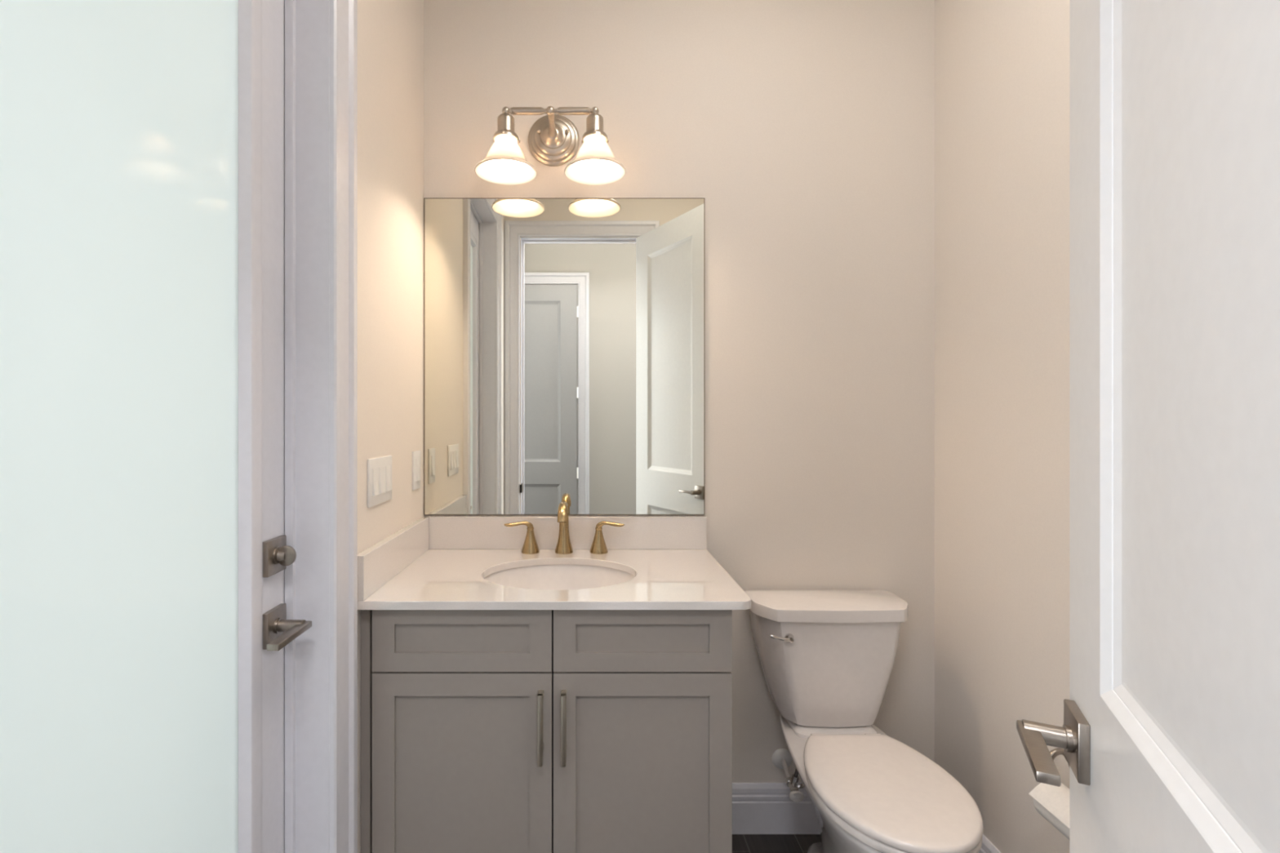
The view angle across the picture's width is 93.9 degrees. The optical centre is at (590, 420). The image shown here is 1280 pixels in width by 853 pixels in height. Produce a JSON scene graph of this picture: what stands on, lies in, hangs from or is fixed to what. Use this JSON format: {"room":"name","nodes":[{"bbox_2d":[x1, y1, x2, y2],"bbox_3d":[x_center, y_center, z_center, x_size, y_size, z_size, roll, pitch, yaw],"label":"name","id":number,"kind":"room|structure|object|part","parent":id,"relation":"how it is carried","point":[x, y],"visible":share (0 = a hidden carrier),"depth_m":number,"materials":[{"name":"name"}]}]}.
{"room":"bathroom","nodes":[
{"label":"bathroom","id":0,"kind":"room"},
{"bbox_2d":[357,0,423,852],"bbox_3d":[-0.604,-0.150,0.945,0.150,2.900,1.890,0,0,0],"label":"wall","id":1,"kind":"structure","parent":0,"point":[390,33],"depth_m":1.57,"materials":[{"name":"paint"}]},
{"bbox_2d":[0,0,311,852],"bbox_3d":[-0.605,0.099,0.842,0.123,2.386,0.723,0,0,0],"label":"door","id":2,"kind":"structure","parent":1,"relation":"in","point":[145,630],"depth_m":0.83,"materials":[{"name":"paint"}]},
{"bbox_3d":[-0.610,0.395,1.149,0.011,0.067,0.067,0,0,0],"label":"handle","id":3,"kind":"part","parent":2,"relation":"part of","materials":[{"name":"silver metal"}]},
{"bbox_3d":[-0.554,0.395,1.100,0.022,0.012,0.125,0,0,0],"label":"lever","id":4,"kind":"part","parent":2,"relation":"part of","materials":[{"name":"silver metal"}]},
{"bbox_2d":[284,0,357,852],"bbox_3d":[-0.593,0.054,0.840,0.172,2.492,0.917,0,0,0],"label":"door frame","id":5,"kind":"structure","parent":1,"relation":"attached to","point":[306,21],"depth_m":1.21,"materials":[{"name":"paint"}]},
{"bbox_2d":[367,455,391,507],"bbox_3d":[-0.523,0.148,1.489,0.011,0.115,0.162,0,0,0],"label":"light switch","id":6,"kind":"object","parent":1,"relation":"attached to","point":[380,468],"visible":1,"depth_m":1.47,"materials":[{"name":"plastic"}]},
{"bbox_3d":[-0.522,0.148,1.443,0.001,0.069,0.034,0,0,0],"label":"rocker frame","id":7,"kind":"part","parent":6,"relation":"part of","materials":[{"name":"plastic"}]},
{"bbox_3d":[-0.522,0.148,1.489,0.001,0.069,0.034,0,0,0],"label":"rocker frame","id":8,"kind":"part","parent":6,"relation":"part of","materials":[{"name":"plastic"}]},
{"bbox_3d":[-0.522,0.148,1.535,0.001,0.069,0.034,0,0,0],"label":"rocker frame","id":9,"kind":"part","parent":6,"relation":"part of","materials":[{"name":"plastic"}]},
{"bbox_2d":[412,450,420,490],"bbox_3d":[-0.523,0.148,1.797,0.011,0.115,0.070,0,0,0],"label":"light switch","id":10,"kind":"object","parent":1,"relation":"attached to","point":[415,455],"visible":1,"depth_m":1.78,"materials":[{"name":"plastic"}]},
{"bbox_3d":[-0.522,0.148,1.797,0.001,0.069,0.034,0,0,0],"label":"rocker frame","id":11,"kind":"part","parent":10,"relation":"part of","materials":[{"name":"plastic"}]},
{"bbox_2d":[423,0,934,782],"bbox_3d":[0.265,-0.150,1.950,1.889,2.900,0.120,0,0,0],"label":"wall","id":12,"kind":"structure","parent":0,"point":[804,130],"depth_m":1.89,"materials":[{"name":"paint"}]},
{"bbox_2d":[475,106,625,185],"bbox_3d":[-0.117,-0.846,1.768,0.438,0.247,0.242,0,0,0],"label":"vanity light","id":13,"kind":"object","parent":12,"relation":"attached to","point":[553,140],"visible":1,"depth_m":1.77,"materials":[{"name":"white glass"}]},
{"bbox_3d":[-0.247,-0.772,1.737,0.179,0.099,0.179,0,0,0],"label":"lamp shade","id":14,"kind":"part","parent":13,"relation":"part of","materials":[{"name":"white glass"}]},
{"bbox_2d":[493,106,520,142],"bbox_3d":[-0.247,-0.866,1.733,0.080,0.096,0.082,0,0,0],"label":"socket","id":15,"kind":"object","parent":13,"relation":"attached to","point":[505,121],"depth_m":1.72,"materials":[{"name":"silver metal"}]},
{"bbox_3d":[-0.117,-0.894,1.784,0.032,0.044,0.118,0,0,0],"label":"arm","id":16,"kind":"part","parent":13,"relation":"part of","materials":[{"name":"silver metal"}]},
{"bbox_3d":[0.012,-0.772,1.737,0.179,0.099,0.179,0,0,0],"label":"lamp shade","id":17,"kind":"part","parent":13,"relation":"part of","materials":[{"name":"white glass"}]},
{"bbox_2d":[581,106,608,143],"bbox_3d":[0.013,-0.866,1.733,0.080,0.096,0.082,0,0,0],"label":"socket","id":18,"kind":"object","parent":13,"relation":"attached to","point":[594,122],"depth_m":1.72,"materials":[{"name":"silver metal"}]},
{"bbox_2d":[423,198,704,515],"bbox_3d":[-0.084,-0.203,1.887,0.888,1.002,0.006,0,0,0],"label":"mirror","id":19,"kind":"object","parent":12,"relation":"attached to","point":[564,338],"visible":0.95,"depth_m":1.88,"materials":[{"name":"silver mirror"}]},
{"bbox_2d":[429,515,706,549],"bbox_3d":[-0.072,0.352,1.879,0.871,0.102,0.020,0,0,0],"label":"backsplash","id":20,"kind":"structure","parent":12,"relation":"attached to","point":[446,532],"depth_m":1.87,"materials":[{"name":"stone"}]},
{"bbox_2d":[732,782,820,834],"bbox_3d":[0.708,1.224,1.883,0.764,0.153,0.015,0,0,0],"label":"baseboard","id":21,"kind":"structure","parent":12,"relation":"attached to","point":[757,808],"depth_m":1.88,"materials":[{"name":"paint"}]},
{"bbox_2d":[772,748,804,802],"bbox_3d":[0.605,0.992,1.799,0.067,0.221,0.180,0,0,0],"label":"supply valve","id":22,"kind":"object","parent":12,"relation":"attached to","point":[781,757],"visible":0.73,"depth_m":1.79,"materials":[{"name":"metal"}]},
{"bbox_3d":[0.592,1.080,1.718,0.042,0.032,0.017,0,0,0],"label":"valve handle","id":23,"kind":"part","parent":22,"relation":"part of","materials":[{"name":"plastic"}]},
{"bbox_2d":[732,834,821,852],"bbox_3d":[0.550,1.325,0.400,4.100,0.050,3.300,0,0,0],"label":"floor","id":24,"kind":"structure","parent":0,"point":[741,843],"depth_m":1.84,"materials":[{"name":"grey tile"}]},
{"bbox_2d":[360,609,732,852],"bbox_3d":[-0.104,0.861,1.603,0.848,0.878,0.573,0,0,0],"label":"vanity cabinet","id":25,"kind":"object","parent":24,"relation":"on","point":[482,731],"visible":0.9,"depth_m":1.36,"materials":[{"name":"paint"}]},
{"bbox_3d":[-0.292,0.496,1.360,0.407,0.145,0.020,0,0,0],"label":"drawer","id":26,"kind":"part","parent":25,"relation":"part of","materials":[{"name":"paint"}]},
{"bbox_3d":[-0.292,0.884,1.360,0.407,0.622,0.020,0,0,0],"label":"door","id":27,"kind":"part","parent":25,"relation":"part of","materials":[{"name":"paint"}]},
{"bbox_3d":[-0.113,0.688,1.333,0.012,0.160,0.034,0,0,0],"label":"handle","id":28,"kind":"part","parent":25,"relation":"part of","materials":[{"name":"silver metal"}]},
{"bbox_3d":[-0.088,0.811,1.381,0.779,0.778,0.018,0,0,0],"label":"frame","id":29,"kind":"part","parent":25,"relation":"part of","materials":[{"name":"grey wood"}]},
{"bbox_2d":[357,515,751,609],"bbox_3d":[-0.082,0.362,1.610,0.893,0.120,0.558,0,0,0],"label":"countertop","id":30,"kind":"structure","parent":25,"relation":"on","point":[433,562],"depth_m":1.63,"materials":[{"name":"stone"}]},
{"bbox_2d":[483,564,635,590],"bbox_3d":[-0.083,0.501,1.588,0.451,0.158,0.365,0,0,0],"label":"sink","id":31,"kind":"object","parent":30,"relation":"in","point":[553,576],"visible":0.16,"depth_m":1.74,"materials":[{"name":"ceramic"}]},
{"bbox_2d":[504,501,624,554],"bbox_3d":[-0.080,0.322,1.783,0.366,0.162,0.147,0,0,0],"label":"faucet","id":32,"kind":"object","parent":30,"relation":"on","point":[598,546],"visible":1,"depth_m":1.81,"materials":[{"name":"gold metal"}]},
{"bbox_3d":[-0.220,0.318,1.820,0.090,0.023,0.020,0,0,-15],"label":"lever","id":33,"kind":"part","parent":32,"relation":"part of","materials":[{"name":"brown metal"}]},
{"bbox_3d":[-0.185,0.365,1.829,0.055,0.076,0.055,0,0,0],"label":"handle","id":34,"kind":"part","parent":32,"relation":"part of","materials":[{"name":"brown metal"}]},
{"bbox_3d":[-0.082,0.283,1.776,0.029,0.084,0.134,0,0,0],"label":"spout","id":35,"kind":"part","parent":32,"relation":"part of","materials":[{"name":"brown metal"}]},
{"bbox_3d":[-0.082,0.360,1.829,0.055,0.085,0.055,0,0,0],"label":"spout","id":36,"kind":"part","parent":32,"relation":"part of","materials":[{"name":"brown metal"}]},
{"bbox_3d":[0.025,0.365,1.829,0.055,0.076,0.055,0,0,0],"label":"handle","id":37,"kind":"part","parent":32,"relation":"part of","materials":[{"name":"brown metal"}]},
{"bbox_3d":[0.059,0.318,1.820,0.090,0.023,0.020,0,0,15],"label":"lever","id":38,"kind":"part","parent":32,"relation":"part of","materials":[{"name":"brown metal"}]},
{"bbox_3d":[-0.061,0.688,1.333,0.012,0.160,0.034,0,0,0],"label":"handle","id":39,"kind":"part","parent":25,"relation":"part of","materials":[{"name":"silver metal"}]},
{"bbox_3d":[0.118,0.496,1.360,0.404,0.145,0.020,0,0,0],"label":"drawer","id":40,"kind":"part","parent":25,"relation":"part of","materials":[{"name":"paint"}]},
{"bbox_3d":[0.118,0.884,1.360,0.404,0.622,0.020,0,0,0],"label":"door","id":41,"kind":"part","parent":25,"relation":"part of","materials":[{"name":"paint"}]},
{"bbox_2d":[744,590,983,852],"bbox_3d":[0.706,0.916,1.535,0.455,0.768,0.682,0,0,0],"label":"toilet","id":42,"kind":"object","parent":24,"relation":"on","point":[827,658],"visible":1,"depth_m":1.68,"materials":[{"name":"ceramic"}]},
{"bbox_3d":[0.540,0.615,1.681,0.071,0.026,0.025,0,0,0],"label":"flush lever","id":43,"kind":"part","parent":42,"relation":"part of","materials":[{"name":"silver metal"}]},
{"bbox_3d":[0.706,0.725,1.778,0.426,0.320,0.188,0,0,0],"label":"tank","id":44,"kind":"part","parent":42,"relation":"part of","materials":[{"name":"ceramic"}]},
{"bbox_3d":[0.706,0.550,1.774,0.455,0.038,0.204,0,0,0],"label":"tank lid","id":45,"kind":"part","parent":42,"relation":"part of","materials":[{"name":"ceramic"}]},
{"bbox_3d":[0.706,1.101,1.530,0.336,0.398,0.661,0,0,0],"label":"bowl","id":46,"kind":"part","parent":42,"relation":"part of","materials":[{"name":"ceramic"}]},
{"bbox_3d":[0.706,0.891,1.414,0.348,0.022,0.434,0,0,0],"label":"seat","id":47,"kind":"part","parent":42,"relation":"part of","materials":[{"name":"plastic"}]},
{"bbox_3d":[0.706,0.868,1.418,0.354,0.023,0.448,0,0,0],"label":"seat lid","id":48,"kind":"part","parent":42,"relation":"part of","materials":[{"name":"plastic"}]},
{"bbox_2d":[934,0,1069,852],"bbox_3d":[1.150,-0.150,0.945,0.120,2.900,1.890,0,0,0],"label":"wall","id":49,"kind":"structure","parent":0,"point":[1002,67],"depth_m":1.57,"materials":[{"name":"paint"}]},
{"bbox_2d":[978,834,1000,852],"bbox_3d":[1.082,1.224,0.994,0.015,0.153,1.760,0,0,0],"label":"baseboard","id":50,"kind":"structure","parent":49,"relation":"attached to","point":[987,846],"depth_m":1.62,"materials":[{"name":"paint"}]},
{"bbox_2d":[1049,747,1069,766],"bbox_3d":[1.047,0.778,1.264,0.085,0.093,0.184,0,0,0],"label":"paper holder","id":51,"kind":"object","parent":49,"relation":"attached to","point":[1054,753],"visible":0.19,"depth_m":1.33,"materials":[{"name":"silver metal"}]},
{"bbox_2d":[1028,782,1069,839],"bbox_3d":[1.007,0.830,1.252,0.093,0.084,0.113,0,0,0],"label":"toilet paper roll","id":52,"kind":"object","parent":51,"relation":"hanging from","point":[1051,802],"visible":0.39,"depth_m":1.26,"materials":[{"name":"paper"}]},
{"bbox_3d":[-0.071,0.088,0.066,0.724,2.425,0.132,0,0,0],"label":"door frame","id":53,"kind":"structure","parent":0,"visible":0},
{"bbox_2d":[1016,0,1279,852],"bbox_3d":[0.424,0.086,0.441,0.096,2.403,0.685,0,0,28],"label":"door","id":54,"kind":"structure","parent":53,"relation":"attached to","point":[1169,735],"depth_m":0.48,"materials":[{"name":"paint"}]},
{"bbox_3d":[0.499,0.369,0.667,0.021,0.012,0.121,0,0,28],"label":"lever","id":55,"kind":"part","parent":54,"relation":"part of","materials":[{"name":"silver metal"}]},
{"bbox_3d":[0.561,0.369,0.689,0.011,0.067,0.067,0,0,27],"label":"handle","id":56,"kind":"part","parent":54,"relation":"part of","materials":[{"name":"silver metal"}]}
]}

